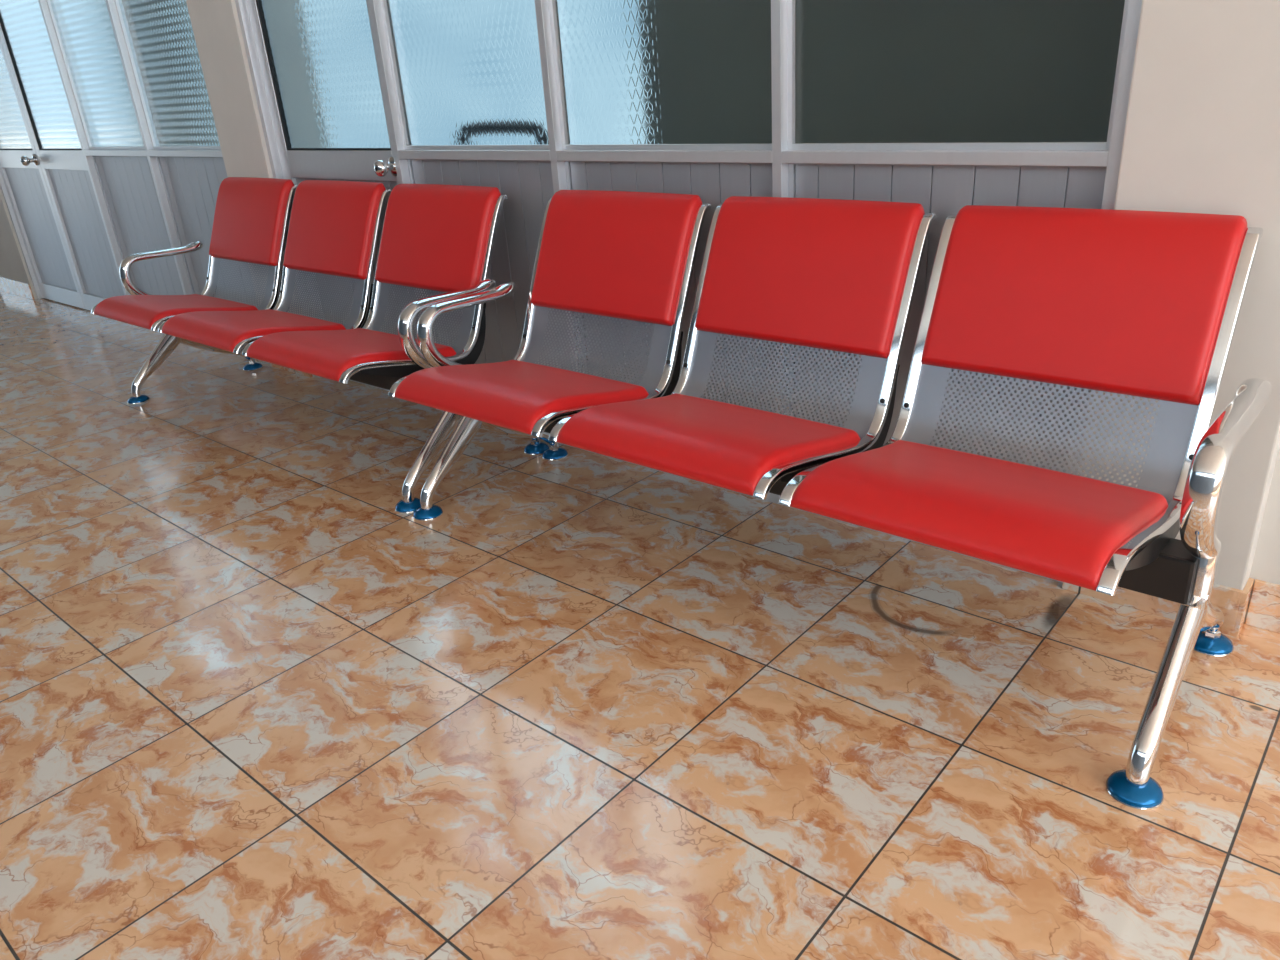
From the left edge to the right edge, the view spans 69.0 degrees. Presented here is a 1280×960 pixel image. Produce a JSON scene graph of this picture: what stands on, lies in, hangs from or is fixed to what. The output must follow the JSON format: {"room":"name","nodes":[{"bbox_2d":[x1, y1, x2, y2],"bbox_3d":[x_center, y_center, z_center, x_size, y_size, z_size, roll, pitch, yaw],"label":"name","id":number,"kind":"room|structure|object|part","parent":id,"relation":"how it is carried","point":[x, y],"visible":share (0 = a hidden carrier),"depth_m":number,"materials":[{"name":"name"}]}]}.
{"room":"waiting area","nodes":[
{"label":"waiting area","id":0,"kind":"room"},
{"bbox_2d":[0,188,36,298],"bbox_3d":[-4.100,-2.524,5.669,0.640,2.750,0.285,16,31,38],"label":"pillar","id":1,"kind":"structure","parent":0,"point":[13,266],"depth_m":5.89,"materials":[{"name":"beige paint"}]},
{"bbox_2d":[0,277,33,299],"bbox_3d":[-4.106,-1.265,6.108,0.636,0.100,0.010,16,31,38],"label":"baseboard","id":2,"kind":"structure","parent":1,"relation":"attached to","point":[11,286],"depth_m":6.07,"materials":[{"name":"stone"}]},
{"bbox_2d":[186,0,315,376],"bbox_3d":[-1.500,-1.772,3.551,0.337,2.750,0.285,16,31,38],"label":"wall","id":3,"kind":"structure","parent":0,"point":[216,27],"depth_m":3.55,"materials":[{"name":"beige paint"}]},
{"bbox_2d":[270,363,312,376],"bbox_3d":[-1.507,-0.513,3.990,0.333,0.100,0.010,16,31,38],"label":"baseboard","id":4,"kind":"structure","parent":3,"relation":"attached to","point":[271,364],"depth_m":3.99,"materials":[{"name":"stone"}]},
{"bbox_2d":[0,291,1279,959],"bbox_3d":[-4.478,-0.410,4.446,19.100,0.060,5.500,16,31,38],"label":"floor","id":5,"kind":"structure","parent":0,"point":[255,705],"depth_m":1.73,"materials":[{"name":"tile"}]},
{"bbox_2d":[0,0,268,362],"bbox_3d":[-2.795,-2.095,4.490,2.970,2.750,0.062,16,31,38],"label":"window frame","id":6,"kind":"structure","parent":5,"relation":"on","point":[151,154],"depth_m":4.43,"materials":[{"name":"metal"}]},
{"bbox_2d":[0,37,84,308],"bbox_3d":[-3.627,-2.022,5.284,0.706,2.068,0.110,16,31,38],"label":"door","id":7,"kind":"structure","parent":6,"relation":"attached to","point":[20,167],"depth_m":5.47,"materials":[{"name":"metal"}]},
{"bbox_3d":[-3.633,-2.414,5.138,0.608,1.114,0.005,16,31,38],"label":"pane","id":8,"kind":"part","parent":7,"relation":"part of","materials":[{"name":"clear glass"}]},
{"bbox_3d":[-3.388,-1.770,5.158,0.062,0.062,0.074,16,31,38],"label":"knob","id":9,"kind":"part","parent":7,"relation":"part of","materials":[{"name":"silver metal"}]},
{"bbox_3d":[-3.561,-1.499,5.551,0.616,0.695,0.014,16,31,38],"label":"plank panel","id":10,"kind":"part","parent":7,"relation":"part of","materials":[{"name":"metal"}]},
{"bbox_2d":[0,0,123,310],"bbox_3d":[-3.063,-1.878,4.869,0.710,2.068,0.035,16,31,38],"label":"door","id":11,"kind":"structure","parent":6,"relation":"attached to","point":[24,36],"depth_m":4.95,"materials":[{"name":"metal"}]},
{"bbox_3d":[-3.092,-2.257,4.698,0.612,1.114,0.005,16,31,38],"label":"pane","id":12,"kind":"part","parent":11,"relation":"part of","materials":[{"name":"clear glass"}]},
{"bbox_3d":[-3.021,-1.342,5.111,0.620,0.695,0.014,16,31,38],"label":"plank panel","id":13,"kind":"part","parent":11,"relation":"part of","materials":[{"name":"metal"}]},
{"bbox_2d":[46,0,183,294],"bbox_3d":[-2.525,-2.047,4.265,0.717,2.621,0.024,16,31,38],"label":"window","id":14,"kind":"structure","parent":6,"relation":"attached to","point":[83,29],"depth_m":4.48,"materials":[{"name":"clear glass"}]},
{"bbox_3d":[-2.462,-1.209,4.639,0.717,0.780,0.020,16,31,38],"label":"plank panel","id":15,"kind":"part","parent":14,"relation":"part of","materials":[{"name":"metal"}]},
{"bbox_2d":[114,0,257,307],"bbox_3d":[-1.962,-1.884,3.805,0.723,2.621,0.024,16,31,38],"label":"window","id":16,"kind":"structure","parent":6,"relation":"attached to","point":[159,38],"depth_m":4.01,"materials":[{"name":"clear glass"}]},
{"bbox_3d":[-1.899,-1.046,4.180,0.723,0.780,0.020,16,31,38],"label":"plank panel","id":17,"kind":"part","parent":16,"relation":"part of","materials":[{"name":"metal"}]},
{"bbox_2d":[91,177,548,513],"bbox_3d":[-1.220,-0.567,3.196,1.899,0.805,0.646,16,31,38],"label":"bench","id":18,"kind":"object","parent":5,"relation":"on","point":[439,238],"visible":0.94,"depth_m":3.07,"materials":[{"name":"leather"}]},
{"bbox_3d":[-1.864,-0.899,3.646,0.024,0.437,0.646,16,31,38],"label":"rail","id":19,"kind":"part","parent":18,"relation":"part of","materials":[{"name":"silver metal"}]},
{"bbox_3d":[-1.960,-0.494,3.787,0.038,0.260,0.273,16,31,38],"label":"leg","id":20,"kind":"part","parent":18,"relation":"part of","materials":[{"name":"silver metal"}]},
{"bbox_3d":[-1.902,-0.808,3.746,0.047,0.250,0.341,16,31,38],"label":"armrest","id":21,"kind":"part","parent":18,"relation":"part of","materials":[{"name":"silver metal"}]},
{"bbox_2d":[94,294,257,329],"bbox_3d":[-1.735,-0.647,3.469,0.501,0.082,0.397,16,31,38],"label":"seat cushion","id":22,"kind":"object","parent":18,"relation":"on","point":[144,311],"depth_m":3.38,"materials":[{"name":"red leather"}]},
{"bbox_3d":[-1.813,-0.573,3.939,0.038,0.259,0.326,16,31,38],"label":"leg","id":23,"kind":"part","parent":18,"relation":"part of","materials":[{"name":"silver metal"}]},
{"bbox_3d":[-1.427,-0.773,3.290,0.024,0.437,0.646,16,31,38],"label":"rail","id":24,"kind":"part","parent":18,"relation":"part of","materials":[{"name":"silver metal"}]},
{"bbox_3d":[-1.468,-0.785,3.323,0.024,0.437,0.646,16,31,38],"label":"rail","id":25,"kind":"part","parent":18,"relation":"part of","materials":[{"name":"silver metal"}]},
{"bbox_3d":[-1.663,-0.844,3.487,0.503,0.421,0.634,16,31,38],"label":"seat","id":26,"kind":"part","parent":18,"relation":"part of","materials":[{"name":"metal"}]},
{"bbox_2d":[209,177,293,266],"bbox_3d":[-1.516,-1.007,3.609,0.501,0.297,0.165,16,31,38],"label":"cushion","id":27,"kind":"object","parent":18,"relation":"on","point":[250,213],"depth_m":3.56,"materials":[{"name":"red leather"}]},
{"bbox_2d":[161,309,345,351],"bbox_3d":[-1.298,-0.521,3.113,0.501,0.082,0.397,16,31,38],"label":"seat cushion","id":28,"kind":"object","parent":18,"relation":"on","point":[224,330],"depth_m":3.02,"materials":[{"name":"red leather"}]},
{"bbox_3d":[-1.031,-0.658,2.967,0.024,0.437,0.646,16,31,38],"label":"rail","id":29,"kind":"part","parent":18,"relation":"part of","materials":[{"name":"silver metal"}]},
{"bbox_3d":[-0.990,-0.647,2.934,0.024,0.437,0.646,16,31,38],"label":"rail","id":30,"kind":"part","parent":18,"relation":"part of","materials":[{"name":"silver metal"}]},
{"bbox_3d":[-1.226,-0.718,3.131,0.503,0.421,0.634,16,31,38],"label":"seat","id":31,"kind":"part","parent":18,"relation":"part of","materials":[{"name":"metal"}]},
{"bbox_2d":[283,180,385,279],"bbox_3d":[-1.079,-0.881,3.254,0.501,0.297,0.165,16,31,38],"label":"cushion","id":32,"kind":"object","parent":18,"relation":"on","point":[332,224],"depth_m":3.21,"materials":[{"name":"red leather"}]},
{"bbox_2d":[246,328,455,381],"bbox_3d":[-0.861,-0.394,2.757,0.501,0.082,0.397,16,31,38],"label":"seat cushion","id":33,"kind":"object","parent":18,"relation":"on","point":[329,354],"depth_m":2.65,"materials":[{"name":"red leather"}]},
{"bbox_3d":[-0.789,-0.592,2.775,0.503,0.421,0.634,16,31,38],"label":"seat","id":34,"kind":"part","parent":18,"relation":"part of","materials":[{"name":"metal"}]},
{"bbox_3d":[-0.594,-0.532,2.611,0.024,0.437,0.646,16,31,38],"label":"rail","id":35,"kind":"part","parent":18,"relation":"part of","materials":[{"name":"silver metal"}]},
{"bbox_3d":[-0.586,-0.097,2.668,0.038,0.260,0.273,16,31,38],"label":"leg","id":36,"kind":"part","parent":18,"relation":"part of","materials":[{"name":"silver metal"}]},
{"bbox_2d":[375,184,500,291],"bbox_3d":[-0.642,-0.755,2.898,0.501,0.297,0.165,16,31,38],"label":"cushion","id":37,"kind":"object","parent":18,"relation":"on","point":[435,237],"depth_m":2.86,"materials":[{"name":"red leather"}]},
{"bbox_3d":[-0.528,-0.411,2.627,0.047,0.250,0.341,16,31,38],"label":"armrest","id":38,"kind":"part","parent":18,"relation":"part of","materials":[{"name":"silver metal"}]},
{"bbox_2d":[235,0,1141,582],"bbox_3d":[-0.286,-1.369,2.447,3.036,2.750,0.062,16,31,38],"label":"window frame","id":39,"kind":"structure","parent":5,"relation":"on","point":[779,156],"depth_m":2.19,"materials":[{"name":"metal"}]},
{"bbox_2d":[246,0,314,316],"bbox_3d":[-1.377,-1.393,3.507,0.018,2.080,0.032,16,31,38],"label":"trim","id":40,"kind":"structure","parent":39,"relation":"attached to","point":[247,1],"depth_m":3.47,"materials":[{"name":"metal"}]},
{"bbox_2d":[248,0,419,390],"bbox_3d":[-1.106,-1.295,3.237,0.760,2.068,0.110,16,31,38],"label":"door","id":41,"kind":"structure","parent":39,"relation":"attached to","point":[319,58],"depth_m":3.25,"materials":[{"name":"metal"}]},
{"bbox_3d":[-1.111,-1.687,3.091,0.662,1.114,0.005,16,31,38],"label":"pane","id":42,"kind":"part","parent":41,"relation":"part of","materials":[{"name":"clear glass"}]},
{"bbox_3d":[-1.040,-0.772,3.504,0.670,0.695,0.014,16,31,38],"label":"plank panel","id":43,"kind":"part","parent":41,"relation":"part of","materials":[{"name":"metal"}]},
{"bbox_3d":[-0.847,-1.038,3.095,0.062,0.062,0.074,16,31,38],"label":"knob","id":44,"kind":"part","parent":41,"relation":"part of","materials":[{"name":"silver metal"}]},
{"bbox_2d":[380,0,570,369],"bbox_3d":[-0.531,-1.471,2.640,0.712,2.621,0.024,16,31,38],"label":"window","id":45,"kind":"structure","parent":39,"relation":"attached to","point":[467,74],"depth_m":2.82,"materials":[{"name":"clear glass"}]},
{"bbox_3d":[-0.468,-0.632,3.015,0.712,0.780,0.020,16,31,38],"label":"plank panel","id":46,"kind":"part","parent":45,"relation":"part of","materials":[{"name":"metal"}]},
{"bbox_2d":[548,0,773,411],"bbox_3d":[0.026,-1.309,2.187,0.712,2.621,0.024,16,31,38],"label":"window","id":47,"kind":"structure","parent":39,"relation":"attached to","point":[630,74],"depth_m":2.35,"materials":[{"name":"clear glass"}]},
{"bbox_3d":[0.089,-0.471,2.561,0.712,0.780,0.020,16,31,38],"label":"plank panel","id":48,"kind":"part","parent":47,"relation":"part of","materials":[{"name":"metal"}]},
{"bbox_2d":[787,0,1127,471],"bbox_3d":[0.580,-1.149,1.735,0.702,2.621,0.024,16,31,38],"label":"window","id":49,"kind":"structure","parent":39,"relation":"attached to","point":[862,74],"depth_m":1.90,"materials":[{"name":"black glass"}]},
{"bbox_3d":[0.643,-0.311,2.110,0.702,0.780,0.020,16,31,38],"label":"plank panel","id":50,"kind":"part","parent":49,"relation":"part of","materials":[{"name":"metal"}]},
{"bbox_2d":[388,190,1271,809],"bbox_3d":[0.218,-0.151,2.026,1.899,0.805,0.646,16,31,38],"label":"bench","id":51,"kind":"object","parent":5,"relation":"on","point":[1146,305],"visible":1,"depth_m":1.80,"materials":[{"name":"leather"}]},
{"bbox_3d":[-0.522,-0.078,2.616,0.038,0.260,0.273,16,31,38],"label":"leg","id":52,"kind":"part","parent":51,"relation":"part of","materials":[{"name":"silver metal"}]},
{"bbox_3d":[-0.465,-0.393,2.575,0.047,0.250,0.341,16,31,38],"label":"armrest","id":53,"kind":"part","parent":51,"relation":"part of","materials":[{"name":"silver metal"}]},
{"bbox_3d":[-0.426,-0.483,2.475,0.024,0.437,0.646,16,31,38],"label":"rail","id":54,"kind":"part","parent":51,"relation":"part of","materials":[{"name":"silver metal"}]},
{"bbox_3d":[-0.376,-0.157,2.769,0.038,0.259,0.326,16,31,38],"label":"leg","id":55,"kind":"part","parent":51,"relation":"part of","materials":[{"name":"silver metal"}]},
{"bbox_2d":[395,360,647,434],"bbox_3d":[-0.297,-0.231,2.298,0.501,0.082,0.397,16,31,38],"label":"seat cushion","id":56,"kind":"object","parent":51,"relation":"on","point":[516,395],"depth_m":2.21,"materials":[{"name":"red leather"}]},
{"bbox_3d":[-0.226,-0.428,2.316,0.503,0.421,0.634,16,31,38],"label":"seat","id":57,"kind":"part","parent":51,"relation":"part of","materials":[{"name":"metal"}]},
{"bbox_2d":[531,190,701,325],"bbox_3d":[-0.079,-0.592,2.439,0.501,0.297,0.165,16,31,38],"label":"cushion","id":58,"kind":"object","parent":51,"relation":"on","point":[626,255],"depth_m":2.40,"materials":[{"name":"red leather"}]},
{"bbox_3d":[-0.030,-0.369,2.152,0.024,0.437,0.646,16,31,38],"label":"rail","id":59,"kind":"part","parent":51,"relation":"part of","materials":[{"name":"silver metal"}]},
{"bbox_3d":[0.011,-0.357,2.119,0.024,0.437,0.646,16,31,38],"label":"rail","id":60,"kind":"part","parent":51,"relation":"part of","materials":[{"name":"silver metal"}]},
{"bbox_2d":[557,393,860,495],"bbox_3d":[0.140,-0.105,1.942,0.501,0.082,0.397,16,31,38],"label":"seat cushion","id":61,"kind":"object","parent":51,"relation":"on","point":[737,448],"depth_m":1.85,"materials":[{"name":"red leather"}]},
{"bbox_3d":[0.211,-0.302,1.960,0.503,0.421,0.634,16,31,38],"label":"seat","id":62,"kind":"part","parent":51,"relation":"part of","materials":[{"name":"metal"}]},
{"bbox_2d":[695,196,924,358],"bbox_3d":[0.358,-0.465,2.083,0.501,0.297,0.165,16,31,38],"label":"cushion","id":63,"kind":"object","parent":51,"relation":"on","point":[833,275],"depth_m":2.04,"materials":[{"name":"red leather"}]},
{"bbox_3d":[0.407,-0.242,1.796,0.024,0.437,0.646,16,31,38],"label":"rail","id":64,"kind":"part","parent":51,"relation":"part of","materials":[{"name":"silver metal"}]},
{"bbox_3d":[0.448,-0.231,1.763,0.024,0.437,0.646,16,31,38],"label":"rail","id":65,"kind":"part","parent":51,"relation":"part of","materials":[{"name":"silver metal"}]},
{"bbox_2d":[791,440,1167,590],"bbox_3d":[0.577,0.022,1.586,0.501,0.082,0.397,16,31,38],"label":"seat cushion","id":66,"kind":"object","parent":51,"relation":"on","point":[1076,530],"depth_m":1.49,"materials":[{"name":"red leather"}]},
{"bbox_3d":[0.648,-0.176,1.604,0.503,0.421,0.634,16,31,38],"label":"seat","id":67,"kind":"part","parent":51,"relation":"part of","materials":[{"name":"metal"}]},
{"bbox_2d":[921,205,1246,404],"bbox_3d":[0.795,-0.339,1.727,0.501,0.297,0.165,16,31,38],"label":"cushion","id":68,"kind":"object","parent":51,"relation":"on","point":[1138,304],"depth_m":1.69,"materials":[{"name":"red leather"}]},
{"bbox_3d":[0.852,0.319,1.497,0.038,0.260,0.273,16,31,38],"label":"leg","id":69,"kind":"part","parent":51,"relation":"part of","materials":[{"name":"silver metal"}]},
{"bbox_3d":[0.844,-0.116,1.441,0.024,0.437,0.646,16,31,38],"label":"rail","id":70,"kind":"part","parent":51,"relation":"part of","materials":[{"name":"silver metal"}]},
{"bbox_3d":[0.998,0.241,1.649,0.038,0.259,0.326,16,31,38],"label":"leg","id":71,"kind":"part","parent":51,"relation":"part of","materials":[{"name":"silver metal"}]},
{"bbox_3d":[0.906,0.152,1.504,0.041,0.104,0.041,16,31,38],"label":"armrest post","id":72,"kind":"part","parent":51,"relation":"part of","materials":[{"name":"silver metal"}]},
{"bbox_3d":[0.909,0.005,1.456,0.047,0.250,0.341,16,31,38],"label":"armrest","id":73,"kind":"part","parent":51,"relation":"part of","materials":[{"name":"silver metal"}]},
{"bbox_2d":[1078,0,1279,589],"bbox_3d":[1.048,-1.034,1.476,0.325,2.750,0.285,16,31,38],"label":"wall","id":74,"kind":"structure","parent":0,"point":[1202,132],"depth_m":1.60,"materials":[{"name":"beige paint"}]},
{"bbox_2d":[1245,445,1279,620],"bbox_3d":[2.519,-0.625,0.314,3.513,2.750,0.225,16,31,38],"label":"wall","id":75,"kind":"structure","parent":0,"point":[1266,560],"depth_m":1.79,"materials":[{"name":"beige paint"}]},
{"bbox_2d":[1062,578,1279,636],"bbox_3d":[2.390,0.599,0.852,3.836,0.100,0.070,16,31,38],"label":"baseboard","id":76,"kind":"structure","parent":75,"relation":"attached to","point":[1234,603],"depth_m":1.83,"materials":[{"name":"tile"}]}
]}

